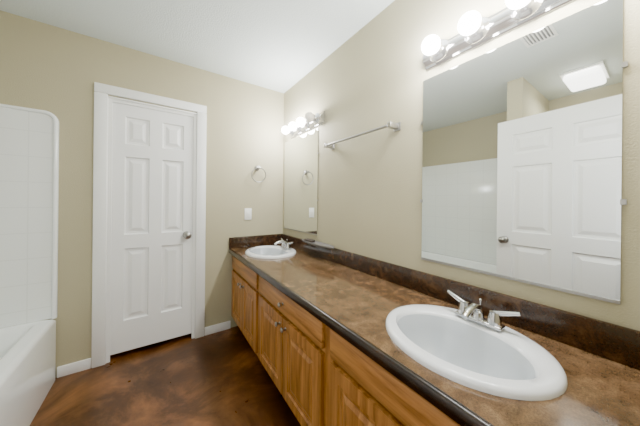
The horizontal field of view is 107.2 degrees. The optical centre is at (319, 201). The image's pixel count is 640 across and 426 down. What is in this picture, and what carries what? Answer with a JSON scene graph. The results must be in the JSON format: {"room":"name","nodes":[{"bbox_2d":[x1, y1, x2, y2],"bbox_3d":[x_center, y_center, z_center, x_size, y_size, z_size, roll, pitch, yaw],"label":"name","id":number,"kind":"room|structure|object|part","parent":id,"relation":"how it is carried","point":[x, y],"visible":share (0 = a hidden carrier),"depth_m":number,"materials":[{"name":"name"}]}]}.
{"room":"bathroom","nodes":[
{"label":"bathroom","id":0,"kind":"room"},
{"bbox_2d":[0,10,283,377],"bbox_3d":[-1.512,0.013,1.932,2.600,2.447,0.100,1,0,-35],"label":"wall","id":1,"kind":"structure","parent":0,"point":[57,72],"depth_m":1.82,"materials":[{"name":"beige paint"}]},
{"bbox_2d":[57,321,230,377],"bbox_3d":[-1.356,1.201,1.978,1.166,0.075,0.014,1,0,-35],"label":"baseboard","id":2,"kind":"structure","parent":1,"relation":"attached to","point":[72,368],"depth_m":1.72,"materials":[{"name":"white paint"}]},
{"bbox_2d":[91,82,206,367],"bbox_3d":[-1.383,0.180,1.983,0.758,2.116,0.164,1,0,-35],"label":"door frame","id":3,"kind":"structure","parent":1,"relation":"attached to","point":[102,92],"depth_m":1.81,"materials":[{"name":"white paint"}]},
{"bbox_2d":[110,102,193,354],"bbox_3d":[-1.392,0.210,1.994,0.574,1.965,0.035,1,0,-35],"label":"door","id":4,"kind":"structure","parent":1,"relation":"in","point":[151,224],"depth_m":1.96,"materials":[{"name":"white paint"}]},
{"bbox_2d":[244,208,251,219],"bbox_3d":[-0.730,0.132,2.400,0.072,0.116,0.016,1,0,-35],"label":"switch plate","id":5,"kind":"object","parent":1,"relation":"attached to","point":[248,213],"visible":1,"depth_m":2.40,"materials":[{"name":"white plastic"}]},
{"bbox_2d":[251,165,265,182],"bbox_3d":[-0.636,-0.281,2.429,0.158,0.181,0.069,1,0,-35],"label":"towel ring","id":6,"kind":"object","parent":1,"relation":"attached to","point":[257,167],"visible":1,"depth_m":2.42,"materials":[{"name":"silver metal"}]},
{"bbox_2d":[30,326,300,425],"bbox_3d":[-0.760,1.294,0.820,2.800,0.100,4.400,1,0,-35],"label":"floor","id":7,"kind":"structure","parent":0,"point":[222,378],"depth_m":1.55,"materials":[{"name":"concrete"}]},
{"bbox_2d":[0,104,58,425],"bbox_3d":[-1.764,0.307,0.778,0.878,1.854,1.516,1,0,-35],"label":"bathtub","id":8,"kind":"object","parent":7,"relation":"on","point":[29,171],"visible":0.98,"depth_m":1.54,"materials":[{"name":"white plastic"}]},
{"bbox_2d":[229,242,639,425],"bbox_3d":[0.027,0.861,1.462,0.578,0.781,2.426,1,0,-35],"label":"bathroom vanity","id":9,"kind":"object","parent":7,"relation":"on","point":[336,337],"depth_m":0.95,"materials":[{"name":"brown wood"}]},
{"bbox_3d":[-0.754,0.892,2.157,0.018,0.445,0.339,1,0,-35],"label":"door","id":10,"kind":"part","parent":9,"relation":"part of","materials":[{"name":"brown wood"}]},
{"bbox_3d":[-0.558,0.894,1.872,0.018,0.445,0.339,1,0,-35],"label":"door","id":11,"kind":"part","parent":9,"relation":"part of","materials":[{"name":"brown wood"}]},
{"bbox_3d":[-0.322,0.896,1.528,0.018,0.445,0.386,1,0,-35],"label":"door","id":12,"kind":"part","parent":9,"relation":"part of","materials":[{"name":"brown wood"}]},
{"bbox_2d":[237,242,308,257],"bbox_3d":[-0.450,0.529,2.157,0.444,0.164,0.516,1,0,-35],"label":"sink","id":13,"kind":"object","parent":9,"relation":"in","point":[275,249],"depth_m":2.25,"materials":[{"name":"white ceramic"}]},
{"bbox_3d":[-0.098,0.898,1.203,0.018,0.445,0.386,1,0,-35],"label":"door","id":14,"kind":"part","parent":9,"relation":"part of","materials":[{"name":"brown wood"}]},
{"bbox_3d":[0.156,0.901,0.834,0.018,0.445,0.392,1,0,-35],"label":"door","id":15,"kind":"part","parent":9,"relation":"part of","materials":[{"name":"brown wood"}]},
{"bbox_2d":[357,294,584,425],"bbox_3d":[0.477,0.538,0.810,0.444,0.164,0.516,1,0,-35],"label":"sink","id":16,"kind":"object","parent":9,"relation":"in","point":[526,374],"depth_m":0.79,"materials":[{"name":"white ceramic"}]},
{"bbox_2d":[0,0,394,92],"bbox_3d":[-0.735,-1.253,0.820,2.800,0.100,4.400,1,0,-35],"label":"ceiling","id":17,"kind":"structure","parent":0,"point":[282,46],"depth_m":1.64,"materials":[{"name":"white paint"}]},
{"bbox_2d":[283,0,639,330],"bbox_3d":[0.365,0.032,1.585,0.100,2.447,4.400,1,0,-35],"label":"wall","id":18,"kind":"structure","parent":0,"point":[373,73],"depth_m":1.37,"materials":[{"name":"beige paint"}]},
{"bbox_2d":[284,128,318,235],"bbox_3d":[-0.206,-0.170,2.320,0.009,0.936,0.670,1,0,-35],"label":"mirror","id":19,"kind":"object","parent":18,"relation":"attached to","point":[301,186],"visible":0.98,"depth_m":2.27,"materials":[{"name":"clear glass"}]},
{"bbox_2d":[281,111,324,137],"bbox_3d":[-0.189,-0.705,2.182,0.146,0.100,0.600,1,0,-35],"label":"sconce","id":20,"kind":"object","parent":18,"relation":"attached to","point":[301,125],"visible":1,"depth_m":2.10,"materials":[{"name":"white glass"}]},
{"bbox_3d":[-0.343,-0.707,2.349,0.082,0.082,0.082,1,0,-35],"label":"bulb","id":21,"kind":"part","parent":20,"relation":"part of","materials":[{"name":"white glass"}]},
{"bbox_3d":[-0.258,-0.706,2.226,0.082,0.082,0.082,1,0,-35],"label":"bulb","id":22,"kind":"part","parent":20,"relation":"part of","materials":[{"name":"white glass"}]},
{"bbox_3d":[-0.173,-0.705,2.102,0.082,0.082,0.082,1,0,-35],"label":"bulb","id":23,"kind":"part","parent":20,"relation":"part of","materials":[{"name":"white glass"}]},
{"bbox_3d":[-0.088,-0.704,1.979,0.082,0.082,0.082,1,0,-35],"label":"bulb","id":24,"kind":"part","parent":20,"relation":"part of","materials":[{"name":"beige glass"}]},
{"bbox_2d":[302,238,333,248],"bbox_3d":[-0.028,0.348,1.972,0.100,0.030,0.470,1,0,-35],"label":"soap shelf","id":25,"kind":"object","parent":18,"relation":"attached to","point":[315,243],"visible":1,"depth_m":1.96,"materials":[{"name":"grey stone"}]},
{"bbox_2d":[324,121,400,149],"bbox_3d":[0.244,-0.434,1.606,0.081,0.048,0.665,1,0,-35],"label":"towel rail","id":26,"kind":"object","parent":18,"relation":"attached to","point":[394,126],"visible":1,"depth_m":1.45,"materials":[{"name":"silver metal"}]},
{"bbox_2d":[421,0,574,70],"bbox_3d":[0.683,-0.726,0.915,0.146,0.100,0.655,1,0,-35],"label":"sconce","id":27,"kind":"object","parent":18,"relation":"attached to","point":[475,29],"visible":1,"depth_m":0.96,"materials":[{"name":"silver metal"}]},
{"bbox_3d":[0.516,-0.727,1.101,0.082,0.082,0.082,1,0,-35],"label":"bulb","id":28,"kind":"part","parent":27,"relation":"part of","materials":[{"name":"white glass"}]},
{"bbox_3d":[0.610,-0.726,0.965,0.082,0.082,0.082,1,0,-35],"label":"bulb","id":29,"kind":"part","parent":27,"relation":"part of","materials":[{"name":"white glass"}]},
{"bbox_3d":[0.703,-0.725,0.829,0.082,0.082,0.082,1,0,-35],"label":"bulb","id":30,"kind":"part","parent":27,"relation":"part of","materials":[{"name":"white glass"}]},
{"bbox_2d":[420,0,627,303],"bbox_3d":[0.721,-0.161,0.973,0.009,0.936,0.666,1,0,-35],"label":"mirror","id":31,"kind":"object","parent":18,"relation":"attached to","point":[522,163],"visible":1,"depth_m":0.87,"materials":[{"name":"clear glass"}]}
]}

